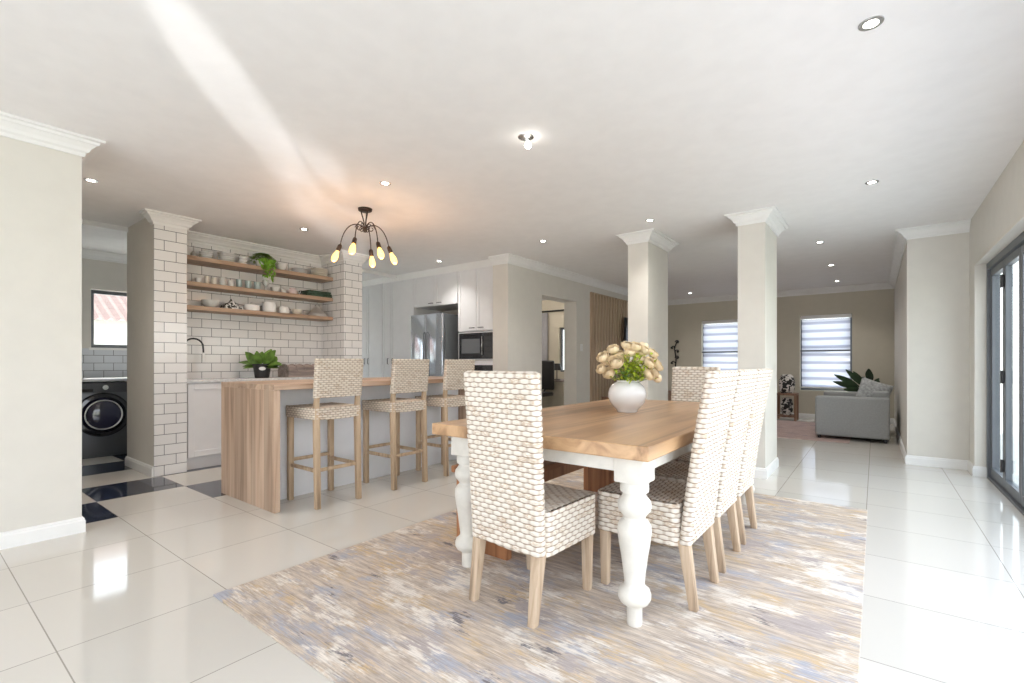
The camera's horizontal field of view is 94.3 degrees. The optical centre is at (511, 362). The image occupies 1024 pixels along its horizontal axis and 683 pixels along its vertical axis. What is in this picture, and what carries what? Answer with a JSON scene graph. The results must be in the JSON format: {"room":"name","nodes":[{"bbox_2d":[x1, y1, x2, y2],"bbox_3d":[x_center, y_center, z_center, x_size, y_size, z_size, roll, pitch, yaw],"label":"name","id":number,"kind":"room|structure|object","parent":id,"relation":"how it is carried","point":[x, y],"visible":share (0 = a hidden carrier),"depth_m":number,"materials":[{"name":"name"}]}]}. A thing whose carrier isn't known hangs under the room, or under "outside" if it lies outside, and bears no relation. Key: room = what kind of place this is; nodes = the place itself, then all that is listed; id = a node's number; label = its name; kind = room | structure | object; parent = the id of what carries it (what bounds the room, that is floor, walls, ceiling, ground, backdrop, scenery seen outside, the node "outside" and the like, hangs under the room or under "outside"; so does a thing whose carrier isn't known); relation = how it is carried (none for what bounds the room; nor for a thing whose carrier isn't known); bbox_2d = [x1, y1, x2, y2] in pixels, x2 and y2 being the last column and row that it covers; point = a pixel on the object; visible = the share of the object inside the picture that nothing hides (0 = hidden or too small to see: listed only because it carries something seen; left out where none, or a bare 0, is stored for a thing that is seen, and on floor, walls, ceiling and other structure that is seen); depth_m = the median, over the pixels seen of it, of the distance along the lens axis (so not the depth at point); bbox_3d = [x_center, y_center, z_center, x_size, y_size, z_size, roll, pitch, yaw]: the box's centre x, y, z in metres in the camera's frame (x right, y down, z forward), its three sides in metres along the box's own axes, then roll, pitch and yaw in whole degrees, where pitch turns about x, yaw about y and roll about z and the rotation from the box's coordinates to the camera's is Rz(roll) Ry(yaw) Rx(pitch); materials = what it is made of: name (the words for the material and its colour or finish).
{"room":"dining room","nodes":[
{"label":"dining room","id":0,"kind":"room"},
{"bbox_2d":[0,136,81,531],"bbox_3d":[-5.698,-0.175,2.755,4.200,2.550,4.055,0,0,37],"label":"wall","id":1,"kind":"structure","parent":0,"point":[41,187],"depth_m":2.93,"materials":[{"name":"beige paint"}]},
{"bbox_2d":[0,516,85,549],"bbox_3d":[-5.110,1.050,2.441,2.916,0.100,3.871,0,0,37],"label":"baseboard","id":2,"kind":"structure","parent":1,"relation":"attached to","point":[38,533],"depth_m":2.93,"materials":[{"name":"white paint"}]},
{"bbox_2d":[0,111,105,166],"bbox_3d":[-4.336,-1.396,1.902,1.200,0.108,3.955,0,0,37],"label":"trim","id":3,"kind":"structure","parent":1,"relation":"attached to","point":[11,126],"depth_m":2.93,"materials":[{"name":"white paint"}]},
{"bbox_2d":[82,377,126,381],"bbox_3d":[-4.736,0.203,6.302,0.920,0.025,2.740,0,0,37],"label":"countertop","id":4,"kind":"structure","parent":1,"relation":"attached to","point":[102,379],"depth_m":5.62,"materials":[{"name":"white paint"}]},
{"bbox_2d":[82,219,127,232],"bbox_3d":[-4.370,-1.425,4.789,0.080,0.050,0.780,0,0,37],"label":"trim","id":5,"kind":"structure","parent":1,"relation":"attached to","point":[88,223],"depth_m":4.93,"materials":[{"name":"white paint"}]},
{"bbox_2d":[82,258,126,347],"bbox_3d":[-3.429,-0.175,8.982,0.240,2.550,8.595,0,0,37],"label":"wall","id":6,"kind":"structure","parent":0,"point":[96,274],"depth_m":6.18,"materials":[{"name":"beige paint"}]},
{"bbox_2d":[82,348,126,377],"bbox_3d":[-4.651,0.005,7.181,0.008,0.390,4.240,0,0,37],"label":"backsplash","id":7,"kind":"structure","parent":6,"relation":"attached to","point":[95,363],"depth_m":6.24,"materials":[{"name":"tile"}]},
{"bbox_2d":[82,248,126,263],"bbox_3d":[-4.584,-1.396,7.193,0.100,0.108,4.340,0,0,37],"label":"trim","id":8,"kind":"structure","parent":6,"relation":"attached to","point":[86,253],"depth_m":6.21,"materials":[{"name":"white paint"}]},
{"bbox_2d":[89,347,126,349],"bbox_3d":[-5.246,-0.185,6.384,0.030,0.030,0.670,0,0,37],"label":"trim","id":9,"kind":"structure","parent":6,"relation":"attached to","point":[90,348],"depth_m":6.25,"materials":[{"name":"white paint"}]},
{"bbox_2d":[91,290,126,347],"bbox_3d":[-5.333,-0.580,6.485,0.050,0.760,0.675,0,0,37],"label":"window","id":10,"kind":"structure","parent":6,"relation":"in","point":[93,292],"depth_m":6.27,"materials":[{"name":"grey metal"}]},
{"bbox_2d":[127,218,153,465],"bbox_3d":[-3.718,-0.175,4.958,0.850,2.550,0.275,0,0,37],"label":"wall","id":11,"kind":"structure","parent":0,"point":[140,236],"depth_m":4.81,"materials":[{"name":"beige paint"}]},
{"bbox_2d":[125,456,153,476],"bbox_3d":[-3.735,1.050,4.949,0.866,0.100,0.273,0,0,37],"label":"baseboard","id":12,"kind":"structure","parent":11,"relation":"attached to","point":[144,468],"depth_m":4.80,"materials":[{"name":"white paint"}]},
{"bbox_2d":[154,224,186,476],"bbox_3d":[-3.374,-0.175,4.695,0.015,2.550,0.275,0,0,37],"label":"brick column","id":13,"kind":"structure","parent":11,"relation":"attached to","point":[170,243],"depth_m":4.69,"materials":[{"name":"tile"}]},
{"bbox_2d":[187,242,320,378],"bbox_3d":[-3.263,-0.175,5.907,0.240,2.550,1.786,0,0,37],"label":"wall","id":14,"kind":"structure","parent":0,"point":[226,339],"depth_m":5.72,"materials":[{"name":"tile"}]},
{"bbox_2d":[139,208,369,265],"bbox_3d":[-2.915,-1.396,5.642,0.635,0.108,2.537,0,0,37],"label":"trim","id":15,"kind":"structure","parent":14,"relation":"attached to","point":[152,216],"depth_m":5.62,"materials":[{"name":"white paint"}]},
{"bbox_2d":[187,255,332,282],"bbox_3d":[-3.053,-1.123,5.748,0.283,0.045,1.780,0,0,37],"label":"wall shelf","id":16,"kind":"object","parent":14,"relation":"attached to","point":[195,260],"visible":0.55,"depth_m":5.59,"materials":[{"name":"brown wood"}]},
{"bbox_2d":[199,251,212,258],"bbox_3d":[-3.396,-1.188,5.273,0.136,0.084,0.136,0,0,37],"label":"bowl stack","id":17,"kind":"object","parent":16,"relation":"on","point":[206,254],"visible":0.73,"depth_m":5.23,"materials":[{"name":"white ceramic"}]},
{"bbox_2d":[217,252,234,261],"bbox_3d":[-3.271,-1.200,5.436,0.181,0.109,0.181,0,0,37],"label":"bowl stack","id":18,"kind":"object","parent":16,"relation":"on","point":[226,256],"visible":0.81,"depth_m":5.38,"materials":[{"name":"white ceramic"}]},
{"bbox_2d":[249,253,277,281],"bbox_3d":[-3.014,-1.139,5.727,0.329,0.365,0.310,0,0,37],"label":"trailing plant","id":19,"kind":"object","parent":16,"relation":"on","point":[265,263],"visible":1,"depth_m":5.67,"materials":[{"name":"green plant"}]},
{"bbox_2d":[275,263,287,269],"bbox_3d":[-2.887,-1.190,5.938,0.152,0.090,0.152,0,0,37],"label":"serving bowl","id":20,"kind":"object","parent":16,"relation":"on","point":[282,266],"visible":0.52,"depth_m":5.89,"materials":[{"name":"white ceramic"}]},
{"bbox_2d":[310,268,327,276],"bbox_3d":[-2.576,-1.200,6.345,0.222,0.109,0.222,0,0,37],"label":"dish stack","id":21,"kind":"object","parent":16,"relation":"on","point":[315,271],"visible":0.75,"depth_m":6.27,"materials":[{"name":"beige ceramic"}]},
{"bbox_2d":[187,281,332,302],"bbox_3d":[-3.053,-0.848,5.748,0.283,0.045,1.780,0,0,37],"label":"wall shelf","id":22,"kind":"object","parent":14,"relation":"attached to","point":[190,284],"visible":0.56,"depth_m":5.64,"materials":[{"name":"brown wood"}]},
{"bbox_2d":[302,290,331,297],"bbox_3d":[-2.603,-0.909,6.309,0.200,0.077,0.370,0,0,37],"label":"folded cloths","id":23,"kind":"object","parent":22,"relation":"on","point":[306,292],"visible":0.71,"depth_m":6.22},
{"bbox_2d":[187,305,332,321],"bbox_3d":[-3.053,-0.593,5.748,0.283,0.045,1.780,0,0,37],"label":"wall shelf","id":24,"kind":"object","parent":14,"relation":"attached to","point":[190,308],"visible":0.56,"depth_m":5.60,"materials":[{"name":"brown wood"}]},
{"bbox_2d":[201,299,219,306],"bbox_3d":[-3.368,-0.658,5.309,0.182,0.085,0.182,0,0,37],"label":"bowl","id":25,"kind":"object","parent":24,"relation":"on","point":[206,302],"visible":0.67,"depth_m":5.25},
{"bbox_2d":[220,299,243,309],"bbox_3d":[-3.236,-0.680,5.482,0.180,0.129,0.204,0,0,37],"label":"tea towel","id":26,"kind":"object","parent":24,"relation":"on","point":[231,304],"visible":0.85,"depth_m":5.43,"materials":[{"name":"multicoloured fabric"}]},
{"bbox_2d":[243,302,259,310],"bbox_3d":[-3.101,-0.668,5.658,0.177,0.105,0.177,0,0,37],"label":"pot","id":27,"kind":"object","parent":24,"relation":"on","point":[251,306],"visible":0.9,"depth_m":5.59,"materials":[{"name":"white ceramic"}]},
{"bbox_2d":[262,302,276,311],"bbox_3d":[-2.975,-0.678,5.823,0.161,0.125,0.161,0,0,37],"label":"pot","id":28,"kind":"object","parent":24,"relation":"on","point":[266,306],"visible":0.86,"depth_m":5.76,"materials":[{"name":"white ceramic"}]},
{"bbox_2d":[278,306,288,312],"bbox_3d":[-2.866,-0.660,5.965,0.126,0.090,0.126,0,0,37],"label":"canister","id":29,"kind":"object","parent":24,"relation":"on","point":[282,309],"visible":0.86,"depth_m":5.91,"materials":[{"name":"white ceramic"}]},
{"bbox_2d":[307,305,327,316],"bbox_3d":[-2.592,-0.696,6.323,0.256,0.160,0.256,0,0,37],"label":"pot","id":30,"kind":"object","parent":24,"relation":"on","point":[316,311],"visible":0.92,"depth_m":6.25,"materials":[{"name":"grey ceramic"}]},
{"bbox_2d":[321,261,361,358],"bbox_3d":[-2.424,-0.175,6.564,0.775,2.550,0.275,0,0,37],"label":"wall pier","id":31,"kind":"object","parent":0,"point":[341,337],"visible":0.29,"depth_m":6.34,"materials":[{"name":"tile"}]},
{"bbox_2d":[442,310,492,360],"bbox_3d":[-1.299,-0.175,8.389,3.865,2.550,0.150,0,0,37],"label":"wall","id":32,"kind":"structure","parent":0,"point":[455,312],"depth_m":8.05,"materials":[{"name":"beige paint"}]},
{"bbox_2d":[414,271,457,310],"bbox_3d":[-1.011,-1.165,7.601,0.968,0.550,0.651,0,0,37],"label":"upper cabinet","id":33,"kind":"object","parent":32,"relation":"attached to","point":[439,292],"visible":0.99,"depth_m":7.37,"materials":[{"name":"white paint"}]},
{"bbox_2d":[0,0,1023,300],"bbox_3d":[-0.504,-1.525,5.358,9.290,0.150,14.500,0,0,37],"label":"ceiling","id":34,"kind":"structure","parent":0,"point":[262,122],"depth_m":2.84,"materials":[{"name":"paint"}]},
{"bbox_2d":[331,207,396,267],"bbox_3d":[-1.352,-1.192,4.468,0.561,0.515,0.544,0,0,37],"label":"chandelier","id":35,"kind":"object","parent":34,"relation":"hanging from","point":[352,249],"visible":1,"depth_m":4.45,"materials":[{"name":"brown metal"}]},
{"bbox_2d":[362,269,396,278],"bbox_3d":[-2.280,-1.425,7.423,0.080,0.050,1.255,0,0,37],"label":"trim","id":36,"kind":"structure","parent":34,"relation":"attached to","point":[364,271],"depth_m":7.59,"materials":[{"name":"white paint"}]},
{"bbox_2d":[362,259,491,286],"bbox_3d":[-1.593,-1.406,7.631,3.400,0.088,0.050,0,0,37],"label":"trim","id":37,"kind":"structure","parent":34,"relation":"attached to","point":[483,263],"depth_m":7.35,"materials":[{"name":"white paint"}]},
{"bbox_2d":[518,133,533,148],"bbox_3d":[0.090,-1.413,3.048,0.104,0.075,0.104,0,0,37],"label":"ceiling spotlight","id":38,"kind":"object","parent":34,"relation":"attached to","point":[527,137],"visible":1,"depth_m":3.03,"materials":[{"name":"silver metal"}]},
{"bbox_2d":[616,228,678,251],"bbox_3d":[1.603,-1.396,5.575,0.435,0.108,0.835,0,0,37],"label":"trim","id":39,"kind":"structure","parent":34,"relation":"attached to","point":[653,236],"depth_m":5.33,"materials":[{"name":"white paint"}]},
{"bbox_2d":[724,206,788,236],"bbox_3d":[2.515,-1.396,4.856,0.442,0.108,0.870,0,0,37],"label":"trim","id":40,"kind":"structure","parent":34,"relation":"attached to","point":[771,215],"depth_m":4.58,"materials":[{"name":"white paint"}]},
{"bbox_2d":[858,15,884,30],"bbox_3d":[1.532,-1.448,2.026,0.092,0.004,0.092,0,0,37],"label":"recessed light","id":41,"kind":"object","parent":34,"relation":"in","point":[870,23],"visible":1,"depth_m":2.02,"materials":[{"name":"silver metal"}]},
{"bbox_2d":[0,417,1023,682],"bbox_3d":[-0.504,1.160,5.358,9.290,0.120,14.500,0,0,37],"label":"floor","id":42,"kind":"structure","parent":0,"point":[127,598],"depth_m":2.56,"materials":[{"name":"tile"}]},
{"bbox_2d":[82,381,126,458],"bbox_3d":[-4.976,0.662,5.693,0.679,0.875,0.600,0,0,37],"label":"washing machine","id":43,"kind":"object","parent":42,"relation":"on","point":[104,404],"visible":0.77,"depth_m":5.52,"materials":[{"name":"black metal"}]},
{"bbox_2d":[187,382,220,469],"bbox_3d":[-3.333,0.652,5.210,0.476,0.895,0.546,0,0,37],"label":"base cabinet","id":44,"kind":"object","parent":42,"relation":"on","point":[203,399],"visible":0.59,"depth_m":4.98,"materials":[{"name":"white paint"}]},
{"bbox_2d":[187,377,313,382],"bbox_3d":[-2.966,0.190,5.682,0.495,0.030,1.775,0,0,37],"label":"countertop","id":45,"kind":"structure","parent":44,"relation":"on","point":[201,380],"depth_m":5.36,"materials":[{"name":"stone"}]},
{"bbox_2d":[187,338,204,361],"bbox_3d":[-3.491,-0.052,5.215,0.086,0.454,0.231,0,0,37],"label":"tap","id":46,"kind":"object","parent":45,"relation":"on","point":[199,340],"visible":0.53,"depth_m":5.29,"materials":[{"name":"black metal"}]},
{"bbox_2d":[238,349,281,377],"bbox_3d":[-2.960,0.003,5.620,0.517,0.344,0.254,0,0,-3],"label":"potted plant","id":47,"kind":"object","parent":45,"relation":"on","point":[269,360],"visible":1,"depth_m":5.56,"materials":[{"name":"green plant"}]},
{"bbox_2d":[278,364,314,376],"bbox_3d":[-2.691,0.093,6.022,0.280,0.163,0.420,0,0,37],"label":"crate","id":48,"kind":"object","parent":45,"relation":"on","point":[291,370],"visible":0.83,"depth_m":5.89,"materials":[{"name":"brown wood"}]},
{"bbox_2d":[286,358,363,509],"bbox_3d":[-1.510,0.532,3.836,0.478,1.135,0.418,0,0,37],"label":"bar stool","id":49,"kind":"object","parent":42,"relation":"on","point":[333,377],"visible":1,"depth_m":3.74,"materials":[{"name":"wicker"}]},
{"bbox_2d":[221,376,466,513],"bbox_3d":[-1.401,0.630,4.659,0.915,0.940,2.300,0,0,37],"label":"kitchen island","id":50,"kind":"object","parent":42,"relation":"on","point":[253,413],"visible":0.57,"depth_m":3.95,"materials":[{"name":"brown wood"}]},
{"bbox_2d":[221,376,443,389],"bbox_3d":[-1.401,0.180,4.659,0.915,0.040,2.300,0,0,37],"label":"island countertop","id":51,"kind":"structure","parent":50,"relation":"on","point":[375,381],"depth_m":3.90,"materials":[{"name":"brown wood"}]},
{"bbox_2d":[362,284,382,377],"bbox_3d":[-2.393,-0.170,8.658,0.878,2.540,0.651,0,0,37],"label":"tall cabinet","id":52,"kind":"object","parent":42,"relation":"on","point":[372,295],"visible":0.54,"depth_m":8.33,"materials":[{"name":"white paint"}]},
{"bbox_2d":[362,359,429,489],"bbox_3d":[-1.069,0.532,4.380,0.478,1.135,0.418,0,0,37],"label":"bar stool","id":53,"kind":"object","parent":42,"relation":"on","point":[407,375],"visible":1,"depth_m":4.29,"materials":[{"name":"wicker"}]},
{"bbox_2d":[383,279,441,376],"bbox_3d":[-1.720,-0.170,8.143,0.803,2.540,0.651,0,0,37],"label":"tall cabinet","id":54,"kind":"object","parent":42,"relation":"on","point":[398,296],"visible":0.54,"depth_m":7.92,"materials":[{"name":"white paint"}]},
{"bbox_2d":[411,313,462,375],"bbox_3d":[-1.107,0.177,7.525,0.700,1.845,0.748,0,0,37],"label":"fridge","id":55,"kind":"object","parent":42,"relation":"on","point":[434,337],"visible":0.46,"depth_m":7.20,"materials":[{"name":"metal"}]},
{"bbox_2d":[415,359,474,476],"bbox_3d":[-0.687,0.532,4.880,0.478,1.135,0.418,0,0,37],"label":"bar stool","id":56,"kind":"object","parent":42,"relation":"on","point":[454,369],"visible":0.81,"depth_m":4.70,"materials":[{"name":"wicker"}]},
{"bbox_2d":[213,468,867,682],"bbox_3d":[0.616,1.095,2.886,2.438,0.009,3.486,0,0,37],"label":"area rug","id":57,"kind":"object","parent":42,"relation":"on","point":[396,606],"visible":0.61,"depth_m":2.11,"materials":[{"name":"carpet"}]},
{"bbox_2d":[464,371,594,628],"bbox_3d":[0.093,0.563,2.239,0.429,1.056,0.507,0,0,40],"label":"dining chair","id":58,"kind":"object","parent":57,"relation":"on","point":[513,508],"visible":1,"depth_m":2.06,"materials":[{"name":"wicker"}]},
{"bbox_2d":[451,460,614,560],"bbox_3d":[0.322,0.851,3.360,0.450,0.480,1.670,0,0,37],"label":"wooden bench","id":59,"kind":"object","parent":57,"relation":"on","point":[595,479],"visible":0.2,"depth_m":3.41,"materials":[{"name":"brown wood"}]},
{"bbox_2d":[432,399,754,627],"bbox_3d":[0.751,0.709,3.139,1.220,0.764,2.320,0,0,37],"label":"dining table","id":60,"kind":"object","parent":57,"relation":"on","point":[594,434],"visible":0.64,"depth_m":2.14,"materials":[{"name":"brown wood"}]},
{"bbox_2d":[608,380,646,412],"bbox_3d":[0.768,0.221,3.170,0.250,0.212,0.250,0,0,37],"label":"flower vase","id":61,"kind":"object","parent":60,"relation":"on","point":[625,397],"visible":0.95,"depth_m":3.08,"materials":[{"name":"white ceramic"}]},
{"bbox_2d":[596,341,663,383],"bbox_3d":[0.786,0.068,3.172,0.459,0.438,0.270,0,0,0],"label":"flower bouquet","id":62,"kind":"object","parent":61,"relation":"in","point":[616,361],"visible":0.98,"depth_m":3.14,"materials":[{"name":"beige plant"}]},
{"bbox_2d":[598,370,738,612],"bbox_3d":[0.766,0.563,2.341,0.572,1.056,0.429,0,0,37],"label":"dining chair","id":63,"kind":"object","parent":57,"relation":"on","point":[680,513],"visible":0.89,"depth_m":2.16,"materials":[{"name":"wicker"}]},
{"bbox_2d":[671,367,720,401],"bbox_3d":[1.536,0.563,4.167,0.429,1.056,0.572,0,0,37],"label":"dining chair","id":64,"kind":"object","parent":57,"relation":"on","point":[687,382],"visible":0.21,"depth_m":4.36,"materials":[{"name":"wicker"}]},
{"bbox_2d":[655,369,757,572],"bbox_3d":[1.060,0.563,2.727,0.572,1.056,0.429,0,0,37],"label":"dining chair","id":65,"kind":"object","parent":57,"relation":"on","point":[746,381],"visible":0.62,"depth_m":2.56,"materials":[{"name":"wicker"}]},
{"bbox_2d":[671,368,772,544],"bbox_3d":[1.355,0.563,3.112,0.572,1.056,0.429,0,0,37],"label":"dining chair","id":66,"kind":"object","parent":57,"relation":"on","point":[756,416],"visible":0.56,"depth_m":2.93,"materials":[{"name":"wicker"}]},
{"bbox_2d":[542,361,553,396],"bbox_3d":[0.555,0.525,9.457,0.556,1.150,0.580,0,0,37],"label":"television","id":67,"kind":"object","parent":42,"relation":"on","point":[547,366],"visible":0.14,"depth_m":9.57,"materials":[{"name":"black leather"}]},
{"bbox_2d":[542,379,563,407],"bbox_3d":[1.018,0.725,9.984,0.590,0.750,0.740,0,0,37],"label":"base cabinet","id":68,"kind":"object","parent":42,"relation":"on","point":[557,399],"visible":0.29,"depth_m":9.64,"materials":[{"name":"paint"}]},
{"bbox_2d":[777,392,798,420],"bbox_3d":[5.327,0.840,9.207,0.360,0.520,0.360,0,0,37],"label":"side table","id":69,"kind":"object","parent":42,"relation":"on","point":[795,415],"visible":0.77,"depth_m":9.12,"materials":[{"name":"brown wood"}]},
{"bbox_2d":[780,397,792,414],"bbox_3d":[5.327,0.830,9.207,0.220,0.340,0.220,0,0,37],"label":"vase","id":70,"kind":"object","parent":69,"relation":"on","point":[786,404],"visible":1,"depth_m":9.13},
{"bbox_2d":[779,374,794,392],"bbox_3d":[5.327,0.400,9.207,0.280,0.360,0.280,0,0,37],"label":"patterned vase","id":71,"kind":"object","parent":69,"relation":"on","point":[786,381],"visible":0.99,"depth_m":9.11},
{"bbox_2d":[777,420,850,442],"bbox_3d":[4.120,1.095,8.336,3.020,0.009,2.350,0,0,37],"label":"area rug","id":72,"kind":"object","parent":42,"relation":"on","point":[785,429],"visible":0.2,"depth_m":7.46,"materials":[{"name":"carpet"}]},
{"bbox_2d":[815,391,889,443],"bbox_3d":[5.267,0.750,7.334,0.860,0.700,1.610,0,0,37],"label":"sofa","id":73,"kind":"object","parent":72,"relation":"on","point":[837,413],"visible":1,"depth_m":6.68,"materials":[{"name":"grey fabric"}]},
{"bbox_2d":[855,377,893,396],"bbox_3d":[5.244,0.445,6.892,0.509,0.494,0.170,0,0,26],"label":"throw cushion","id":74,"kind":"object","parent":73,"relation":"on","point":[867,386],"visible":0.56,"depth_m":6.88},
{"bbox_2d":[833,369,879,391],"bbox_3d":[6.105,0.599,8.299,0.796,1.002,0.319,0,0,2],"label":"potted plant","id":75,"kind":"object","parent":42,"relation":"on","point":[850,385],"visible":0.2,"depth_m":8.35,"materials":[{"name":"green plant"}]},
{"bbox_3d":[-0.332,0.790,7.082,0.728,0.620,0.651,0,0,37],"label":"cabinet","id":76,"kind":"object","parent":42,"relation":"on","visible":0},
{"bbox_2d":[474,361,492,370],"bbox_3d":[-0.364,0.217,7.040,0.720,0.505,0.557,0,0,37],"label":"oven","id":77,"kind":"object","parent":76,"relation":"on","point":[479,365],"visible":0.04,"depth_m":6.76,"materials":[{"name":"white paint"}]},
{"bbox_2d":[459,331,492,359],"bbox_3d":[-0.362,-0.247,7.042,0.720,0.405,0.551,0,0,37],"label":"microwave","id":78,"kind":"object","parent":77,"relation":"on","point":[472,345],"visible":0.71,"depth_m":6.84,"materials":[{"name":"black glass"}]},
{"bbox_2d":[542,300,563,378],"bbox_3d":[0.776,-0.175,11.082,3.890,2.550,0.150,0,0,37],"label":"wall","id":79,"kind":"structure","parent":0,"point":[555,319],"depth_m":10.82,"materials":[{"name":"paint"}]},
{"bbox_2d":[542,309,563,312],"bbox_3d":[1.088,-1.180,10.684,1.850,0.040,0.093,0,0,37],"label":"curtain rod","id":80,"kind":"object","parent":79,"relation":"attached to","point":[561,309],"visible":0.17,"depth_m":10.75,"materials":[{"name":"black metal"}]},
{"bbox_2d":[542,313,547,360],"bbox_3d":[0.598,-0.040,11.030,0.550,2.220,0.067,0,0,37],"label":"curtain","id":81,"kind":"object","parent":80,"relation":"hanging from","point":[544,315],"visible":0.09,"depth_m":10.90,"materials":[{"name":"grey fabric"}]},
{"bbox_2d":[561,328,563,371],"bbox_3d":[1.433,-0.300,10.592,0.790,1.000,0.050,0,0,37],"label":"window","id":82,"kind":"structure","parent":79,"relation":"in","point":[562,329],"depth_m":10.79,"materials":[{"name":"grey metal"}]},
{"bbox_2d":[493,263,627,405],"bbox_3d":[1.647,-0.175,8.843,0.265,2.550,5.950,0,0,37],"label":"wall","id":83,"kind":"structure","parent":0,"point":[518,292],"depth_m":6.92,"materials":[{"name":"beige paint"}]},
{"bbox_2d":[458,266,492,331],"bbox_3d":[-0.332,-0.950,7.082,0.728,0.980,0.651,0,0,37],"label":"upper cabinet","id":84,"kind":"object","parent":83,"relation":"attached to","point":[475,286],"visible":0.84,"depth_m":6.85,"materials":[{"name":"white paint"}]},
{"bbox_2d":[590,292,627,401],"bbox_3d":[2.411,-0.115,9.596,0.035,2.230,3.445,0,0,37],"label":"wall panel","id":85,"kind":"object","parent":83,"relation":"attached to","point":[607,313],"visible":0.24,"depth_m":8.54,"materials":[{"name":"wood"}]},
{"bbox_2d":[624,317,627,341],"bbox_3d":[2.496,-0.595,9.572,0.125,0.550,1.240,0,0,37],"label":"television","id":86,"kind":"object","parent":83,"relation":"attached to","point":[625,318],"visible":0.21,"depth_m":9.06,"materials":[{"name":"black metal"}]},
{"bbox_2d":[628,242,667,400],"bbox_3d":[1.603,-0.175,5.575,0.235,2.550,0.635,0,0,37],"label":"wall column","id":87,"kind":"structure","parent":0,"point":[647,262],"depth_m":5.36,"materials":[{"name":"beige paint"}]},
{"bbox_2d":[738,222,776,467],"bbox_3d":[2.515,-0.175,4.856,0.242,2.550,0.670,0,0,37],"label":"wall column","id":88,"kind":"structure","parent":0,"point":[757,243],"depth_m":4.62,"materials":[{"name":"beige paint"}]},
{"bbox_2d":[754,457,778,478],"bbox_3d":[2.515,1.050,4.856,0.274,0.100,0.702,0,0,37],"label":"trim","id":89,"kind":"structure","parent":88,"relation":"attached to","point":[763,473],"depth_m":4.55,"materials":[{"name":"white paint"}]},
{"bbox_2d":[668,289,893,417],"bbox_3d":[5.183,-0.175,10.010,4.475,2.550,0.200,0,0,37],"label":"wall","id":90,"kind":"structure","parent":0,"point":[872,311],"depth_m":9.43,"materials":[{"name":"paint"}]},
{"bbox_2d":[671,340,678,366],"bbox_3d":[3.745,-0.190,10.924,0.210,0.681,0.082,0,0,37],"label":"wall ornament","id":91,"kind":"object","parent":90,"relation":"attached to","point":[676,341],"visible":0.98,"depth_m":10.93,"materials":[{"name":"black metal"}]},
{"bbox_2d":[702,319,737,370],"bbox_3d":[4.591,-0.220,10.368,0.850,1.430,0.070,0,0,37],"label":"roller blind","id":92,"kind":"object","parent":90,"relation":"attached to","point":[720,344],"visible":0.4,"depth_m":10.38,"materials":[{"name":"fabric"}]},
{"bbox_2d":[801,317,851,390],"bbox_3d":[6.147,-0.200,9.304,0.845,1.480,0.050,0,0,37],"label":"window","id":93,"kind":"structure","parent":90,"relation":"in","point":[821,389],"depth_m":9.21,"materials":[{"name":"grey metal"}]},
{"bbox_2d":[800,313,851,388],"bbox_3d":[6.087,-0.220,9.225,0.835,1.430,0.070,0,0,37],"label":"roller blind","id":94,"kind":"object","parent":93,"relation":"attached to","point":[825,351],"visible":0.86,"depth_m":9.23,"materials":[{"name":"fabric"}]},
{"bbox_2d":[894,232,968,459],"bbox_3d":[5.927,-0.175,6.747,0.670,2.550,4.480,0,0,37],"label":"wall","id":95,"kind":"structure","parent":0,"point":[931,290],"depth_m":5.04,"materials":[{"name":"beige paint"}]},
{"bbox_2d":[488,219,970,304],"bbox_3d":[3.483,-1.396,7.376,4.963,0.108,6.050,0,0,37],"label":"trim","id":96,"kind":"structure","parent":95,"relation":"attached to","point":[902,235],"depth_m":7.16,"materials":[{"name":"white paint"}]},
{"bbox_2d":[780,412,986,477],"bbox_3d":[4.056,1.050,7.840,4.780,0.100,4.616,0,0,37],"label":"baseboard","id":97,"kind":"structure","parent":95,"relation":"attached to","point":[977,471],"depth_m":5.02,"materials":[{"name":"white paint"}]},
{"bbox_2d":[969,141,1023,466],"bbox_3d":[1.719,-0.175,0.838,0.177,2.550,10.019,0,0,37],"label":"wall","id":98,"kind":"structure","parent":0,"point":[999,219],"depth_m":4.57,"materials":[{"name":"beige paint"}]},
{"bbox_2d":[991,260,1003,487],"bbox_3d":[4.373,0.092,4.265,0.067,1.955,0.602,0,0,37],"label":"door","id":99,"kind":"structure","parent":98,"relation":"in","point":[998,475],"depth_m":4.45,"materials":[{"name":"grey metal"}]},
{"bbox_2d":[986,231,1023,514],"bbox_3d":[1.742,0.075,0.808,0.085,2.050,9.400,0,0,37],"label":"trim","id":100,"kind":"structure","parent":98,"relation":"attached to","point":[1017,242],"depth_m":4.52,"materials":[{"name":"grey metal"}]},
{"bbox_2d":[1004,246,1020,503],"bbox_3d":[4.034,0.092,3.803,0.045,1.955,0.580,0,0,37],"label":"door","id":101,"kind":"structure","parent":98,"relation":"in","point":[1012,488],"depth_m":3.98,"materials":[{"name":"grey metal"}]},
{"bbox_2d":[1021,243,1023,507],"bbox_3d":[3.663,0.092,3.337,0.067,1.955,0.602,0,0,37],"label":"door","id":102,"kind":"structure","parent":98,"relation":"in","point":[1022,245],"depth_m":3.54,"materials":[{"name":"grey metal"}]},
{"label":"outside","id":103,"kind":"structure","parent":0,"visible":0},
{"bbox_2d":[1000,422,1018,485],"bbox_3d":[-0.374,1.190,2.804,14.000,0.100,22.000,0,0,37],"label":"patio","id":104,"kind":"structure","parent":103,"point":[1015,425],"depth_m":6.26,"materials":[{"name":"white"}]},
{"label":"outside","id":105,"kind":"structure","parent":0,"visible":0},
{"bbox_2d":[1000,399,1018,422],"bbox_3d":[-0.492,1.210,11.705,25.000,0.100,26.000,0,0,37],"label":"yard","id":106,"kind":"structure","parent":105,"point":[1015,401],"depth_m":11.60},
{"bbox_2d":[94,294,126,344],"bbox_3d":[-9.173,-0.882,10.764,4.350,4.085,10.560,0,0,37],"label":"neighbouring house","id":107,"kind":"structure","parent":106,"relation":"on","point":[107,331],"depth_m":9.43,"materials":[{"name":"ceramic"}]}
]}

